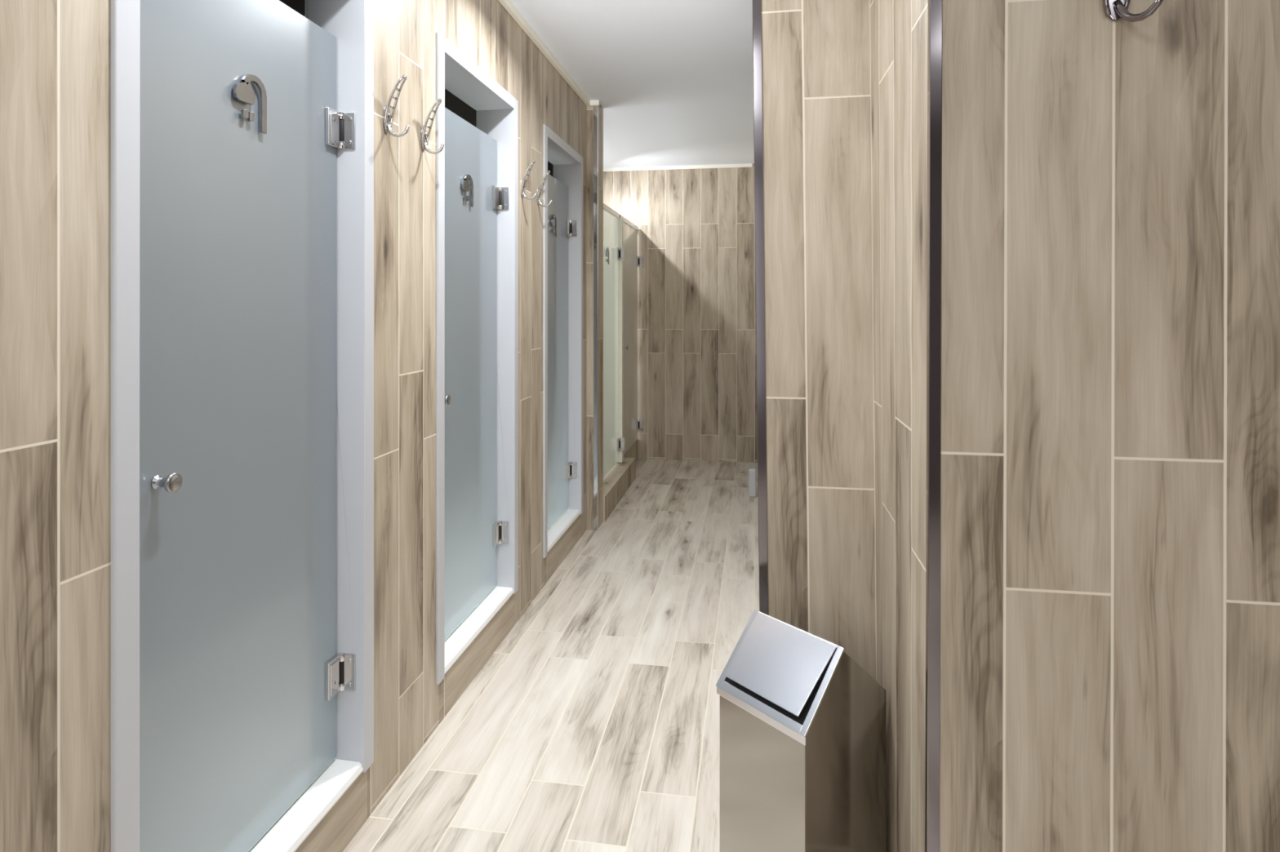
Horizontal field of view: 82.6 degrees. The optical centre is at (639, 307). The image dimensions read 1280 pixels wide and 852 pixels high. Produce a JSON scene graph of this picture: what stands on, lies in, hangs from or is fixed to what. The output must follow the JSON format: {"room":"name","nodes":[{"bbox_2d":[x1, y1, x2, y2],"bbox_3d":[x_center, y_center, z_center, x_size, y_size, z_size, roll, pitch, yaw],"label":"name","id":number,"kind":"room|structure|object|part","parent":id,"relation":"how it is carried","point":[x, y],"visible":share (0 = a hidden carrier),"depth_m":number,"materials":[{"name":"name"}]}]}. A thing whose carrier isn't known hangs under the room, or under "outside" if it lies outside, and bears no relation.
{"room":"shower room","nodes":[
{"label":"shower room","id":0,"kind":"room"},
{"bbox_2d":[0,0,638,851],"bbox_3d":[-0.746,0.049,2.052,0.155,2.520,8.620,0,0,9],"label":"wall","id":1,"kind":"structure","parent":0,"point":[55,55],"depth_m":1.10,"materials":[{"name":"brown tile"}]},
{"bbox_2d":[111,0,373,851],"bbox_3d":[-0.828,0.158,1.513,0.165,2.033,0.770,0,0,9],"label":"door","id":2,"kind":"structure","parent":1,"relation":"in","point":[242,131],"depth_m":1.50,"materials":[{"name":"white paint"}]},
{"bbox_3d":[-0.836,0.309,1.285,0.038,0.034,0.034,0,0,9],"label":"knob","id":3,"kind":"part","parent":2,"relation":"part of","materials":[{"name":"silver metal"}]},
{"bbox_3d":[-0.811,1.156,1.510,0.127,0.026,0.678,0,0,9],"label":"sill","id":4,"kind":"part","parent":2,"relation":"part of","materials":[{"name":"white stone"}]},
{"bbox_2d":[383,74,409,137],"bbox_3d":[-0.649,-0.538,1.950,0.068,0.166,0.041,0,0,9],"label":"coat hook","id":5,"kind":"object","parent":1,"relation":"attached to","point":[388,121],"visible":1,"depth_m":1.95,"materials":[{"name":"silver metal"}]},
{"bbox_3d":[-0.678,-0.506,1.955,0.008,0.076,0.028,0,0,9],"label":"plate","id":6,"kind":"part","parent":5,"relation":"part of","materials":[{"name":"silver metal"}]},
{"bbox_2d":[421,97,444,154],"bbox_3d":[-0.615,-0.538,2.168,0.068,0.166,0.041,0,0,9],"label":"coat hook","id":7,"kind":"object","parent":1,"relation":"attached to","point":[424,140],"visible":1,"depth_m":2.16,"materials":[{"name":"silver metal"}]},
{"bbox_3d":[-0.644,-0.506,2.172,0.008,0.076,0.028,0,0,9],"label":"plate","id":8,"kind":"part","parent":7,"relation":"part of","materials":[{"name":"silver metal"}]},
{"bbox_2d":[435,31,518,684],"bbox_3d":[-0.647,0.158,2.656,0.165,2.033,0.770,0,0,9],"label":"door","id":9,"kind":"structure","parent":1,"relation":"in","point":[477,168],"depth_m":2.73,"materials":[{"name":"white paint"}]},
{"bbox_3d":[-0.655,0.309,2.427,0.038,0.034,0.034,0,0,9],"label":"knob","id":10,"kind":"part","parent":9,"relation":"part of","materials":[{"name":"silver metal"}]},
{"bbox_3d":[-0.644,0.227,2.655,0.010,1.819,0.669,0,0,9],"label":"glass panel","id":11,"kind":"part","parent":9,"relation":"part of","materials":[{"name":"glass"}]},
{"bbox_3d":[-0.630,1.156,2.653,0.127,0.026,0.678,0,0,9],"label":"sill","id":12,"kind":"part","parent":9,"relation":"part of","materials":[{"name":"white stone"}]},
{"bbox_2d":[520,160,537,199],"bbox_3d":[-0.469,-0.538,3.086,0.068,0.166,0.041,0,0,9],"label":"coat hook","id":13,"kind":"object","parent":1,"relation":"attached to","point":[522,186],"visible":1,"depth_m":3.08,"materials":[{"name":"silver metal"}]},
{"bbox_2d":[497,0,590,106],"bbox_3d":[-0.816,-1.196,1.030,0.025,0.030,6.580,0,0,9],"label":"crown molding","id":14,"kind":"structure","parent":1,"relation":"attached to","point":[508,5],"depth_m":3.32,"materials":[{"name":"paint"}]},
{"bbox_2d":[537,170,551,207],"bbox_3d":[-0.433,-0.538,3.313,0.068,0.166,0.041,0,0,9],"label":"coat hook","id":15,"kind":"object","parent":1,"relation":"attached to","point":[539,195],"visible":0.99,"depth_m":3.31,"materials":[{"name":"silver metal"}]},
{"bbox_2d":[542,124,582,558],"bbox_3d":[-0.466,0.158,3.799,0.165,2.033,0.770,0,0,9],"label":"door","id":16,"kind":"structure","parent":1,"relation":"in","point":[562,220],"depth_m":3.98,"materials":[{"name":"white paint"}]},
{"bbox_3d":[-0.463,0.227,3.798,0.010,1.819,0.669,0,0,9],"label":"glass panel","id":17,"kind":"part","parent":16,"relation":"part of","materials":[{"name":"glass"}]},
{"bbox_3d":[-0.449,1.156,3.796,0.127,0.026,0.678,0,0,9],"label":"sill","id":18,"kind":"part","parent":16,"relation":"part of","materials":[{"name":"white stone"}]},
{"bbox_2d":[279,0,553,177],"bbox_3d":[-1.447,0.049,2.163,1.265,2.520,8.620,0,0,9],"label":"wall","id":19,"kind":"structure","parent":0,"point":[452,103],"depth_m":3.22,"materials":[{"name":"paint"}]},
{"bbox_2d":[342,458,759,851],"bbox_3d":[0.405,1.309,1.920,5.000,0.001,8.720,0,0,9],"label":"floor","id":20,"kind":"structure","parent":0,"point":[593,724],"depth_m":2.40,"materials":[{"name":"beige tile"}]},
{"bbox_2d":[603,457,635,522],"bbox_3d":[-0.249,1.232,5.027,0.255,0.155,1.148,0,0,9],"label":"kerb","id":21,"kind":"object","parent":20,"relation":"on","point":[619,479],"visible":0.5,"depth_m":4.95,"materials":[{"name":"brown tile"}]},
{"bbox_2d":[617,218,623,462],"bbox_3d":[-0.156,0.246,5.411,0.058,1.805,0.050,0,0,9],"label":"post","id":22,"kind":"object","parent":21,"relation":"on","point":[620,220],"visible":0.56,"depth_m":5.38,"materials":[{"name":"paint"}]},
{"bbox_2d":[603,203,624,477],"bbox_3d":[-0.215,0.223,4.942,0.070,1.828,0.895,0,0,9],"label":"door","id":23,"kind":"structure","parent":22,"relation":"attached to","point":[612,254],"depth_m":5.09,"materials":[{"name":"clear glass"}]},
{"bbox_3d":[-0.236,-0.673,4.945,0.026,0.035,0.895,0,0,9],"label":"head rail","id":24,"kind":"part","parent":23,"relation":"part of","materials":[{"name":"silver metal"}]},
{"bbox_2d":[619,214,643,454],"bbox_3d":[-0.071,0.223,5.851,0.070,1.828,0.845,0,0,9],"label":"door","id":25,"kind":"structure","parent":22,"relation":"attached to","point":[632,261],"depth_m":5.95,"materials":[{"name":"beige glass"}]},
{"bbox_3d":[-0.092,-0.673,5.854,0.026,0.035,0.845,0,0,9],"label":"head rail","id":26,"kind":"part","parent":25,"relation":"part of","materials":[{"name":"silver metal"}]},
{"bbox_3d":[-0.091,0.240,5.854,0.012,1.793,0.845,0,0,9],"label":"glass panel","id":27,"kind":"part","parent":25,"relation":"part of","materials":[{"name":"glass"}]},
{"bbox_2d":[748,467,755,497],"bbox_3d":[0.779,1.214,5.050,0.049,0.190,0.060,0,0,9],"label":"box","id":28,"kind":"object","parent":20,"relation":"on","point":[752,471],"visible":1,"depth_m":5.02,"materials":[{"name":"white paint"}]},
{"bbox_2d":[715,609,886,851],"bbox_3d":[0.331,0.980,1.492,0.266,0.659,0.230,0,0,-38],"label":"waste bin","id":29,"kind":"object","parent":20,"relation":"on","point":[803,724],"visible":1,"depth_m":1.42,"materials":[{"name":"metal"}]},
{"bbox_3d":[0.274,0.723,1.447,0.121,0.145,0.230,0,0,-38],"label":"hood frame","id":30,"kind":"part","parent":29,"relation":"part of","materials":[{"name":"metal"}]},
{"bbox_2d":[586,103,603,530],"bbox_3d":[-0.279,0.049,4.363,0.084,2.520,0.172,0,0,9],"label":"wall","id":31,"kind":"structure","parent":0,"point":[589,108],"depth_m":4.28,"materials":[{"name":"brown tile"}]},
{"bbox_2d":[590,100,599,106],"bbox_3d":[-0.267,-1.196,4.266,0.058,0.030,0.016,0,0,9],"label":"crown molding","id":32,"kind":"structure","parent":31,"relation":"attached to","point":[593,103],"depth_m":4.26,"materials":[{"name":"paint"}]},
{"bbox_2d":[593,106,598,530],"bbox_3d":[-0.259,0.049,4.282,0.024,2.520,0.022,0,0,9],"label":"trim","id":33,"kind":"structure","parent":31,"relation":"attached to","point":[595,108],"depth_m":4.27,"materials":[{"name":"silver metal"}]},
{"bbox_2d":[509,0,754,168],"bbox_3d":[0.405,-1.241,1.920,5.000,0.060,8.720,0,0,9],"label":"ceiling","id":34,"kind":"structure","parent":0,"point":[672,81],"depth_m":3.70,"materials":[{"name":"paint"}]},
{"bbox_2d":[603,164,757,462],"bbox_3d":[-0.103,0.049,6.364,2.606,2.520,0.100,0,0,9],"label":"wall","id":35,"kind":"structure","parent":0,"point":[697,355],"depth_m":6.22,"materials":[{"name":"brown tile"}]},
{"bbox_2d":[603,164,752,171],"bbox_3d":[-0.161,-1.196,6.315,2.246,0.030,0.016,0,0,9],"label":"crown molding","id":36,"kind":"structure","parent":35,"relation":"attached to","point":[726,166],"depth_m":6.23,"materials":[{"name":"paint"}]},
{"bbox_2d":[761,0,876,680],"bbox_3d":[0.403,0.049,1.685,0.289,2.520,0.001,0,0,9],"label":"wall pier","id":37,"kind":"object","parent":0,"point":[816,54],"visible":0.8,"depth_m":1.68,"materials":[{"name":"brown tile"}]},
{"bbox_2d":[752,0,768,614],"bbox_3d":[0.283,0.049,1.712,0.050,2.520,0.022,0,0,9],"label":"trim","id":38,"kind":"structure","parent":37,"relation":"attached to","point":[757,4],"depth_m":1.70,"materials":[{"name":"metal"}]},
{"bbox_2d":[870,0,928,851],"bbox_3d":[0.491,0.049,1.399,0.024,2.520,0.537,0,0,9],"label":"wall","id":39,"kind":"structure","parent":0,"point":[898,28],"depth_m":1.37,"materials":[{"name":"brown tile"}]},
{"bbox_2d":[939,0,1279,851],"bbox_3d":[1.601,0.049,0.951,2.335,2.520,0.001,0,0,9],"label":"wall","id":40,"kind":"structure","parent":0,"point":[1110,526],"depth_m":1.09,"materials":[{"name":"brown tile"}]},
{"bbox_2d":[924,0,942,851],"bbox_3d":[0.459,0.049,1.137,0.027,2.520,0.014,0,0,9],"label":"trim","id":41,"kind":"structure","parent":40,"relation":"attached to","point":[932,535],"depth_m":1.13,"materials":[{"name":"metal"}]},
{"bbox_2d":[1102,0,1163,22],"bbox_3d":[0.713,-0.498,1.056,0.044,0.166,0.081,0,0,-11],"label":"coat hook","id":42,"kind":"object","parent":40,"relation":"attached to","point":[1115,10],"visible":1,"depth_m":1.08,"materials":[{"name":"metal"}]},
{"bbox_3d":[0.707,-0.508,1.063,0.041,0.146,0.057,0,0,9],"label":"arm","id":43,"kind":"part","parent":42,"relation":"part of","materials":[{"name":"metal"}]},
{"bbox_3d":[0.711,-0.466,1.088,0.028,0.076,0.008,0,0,9],"label":"plate","id":44,"kind":"part","parent":42,"relation":"part of","materials":[{"name":"metal"}]}
]}

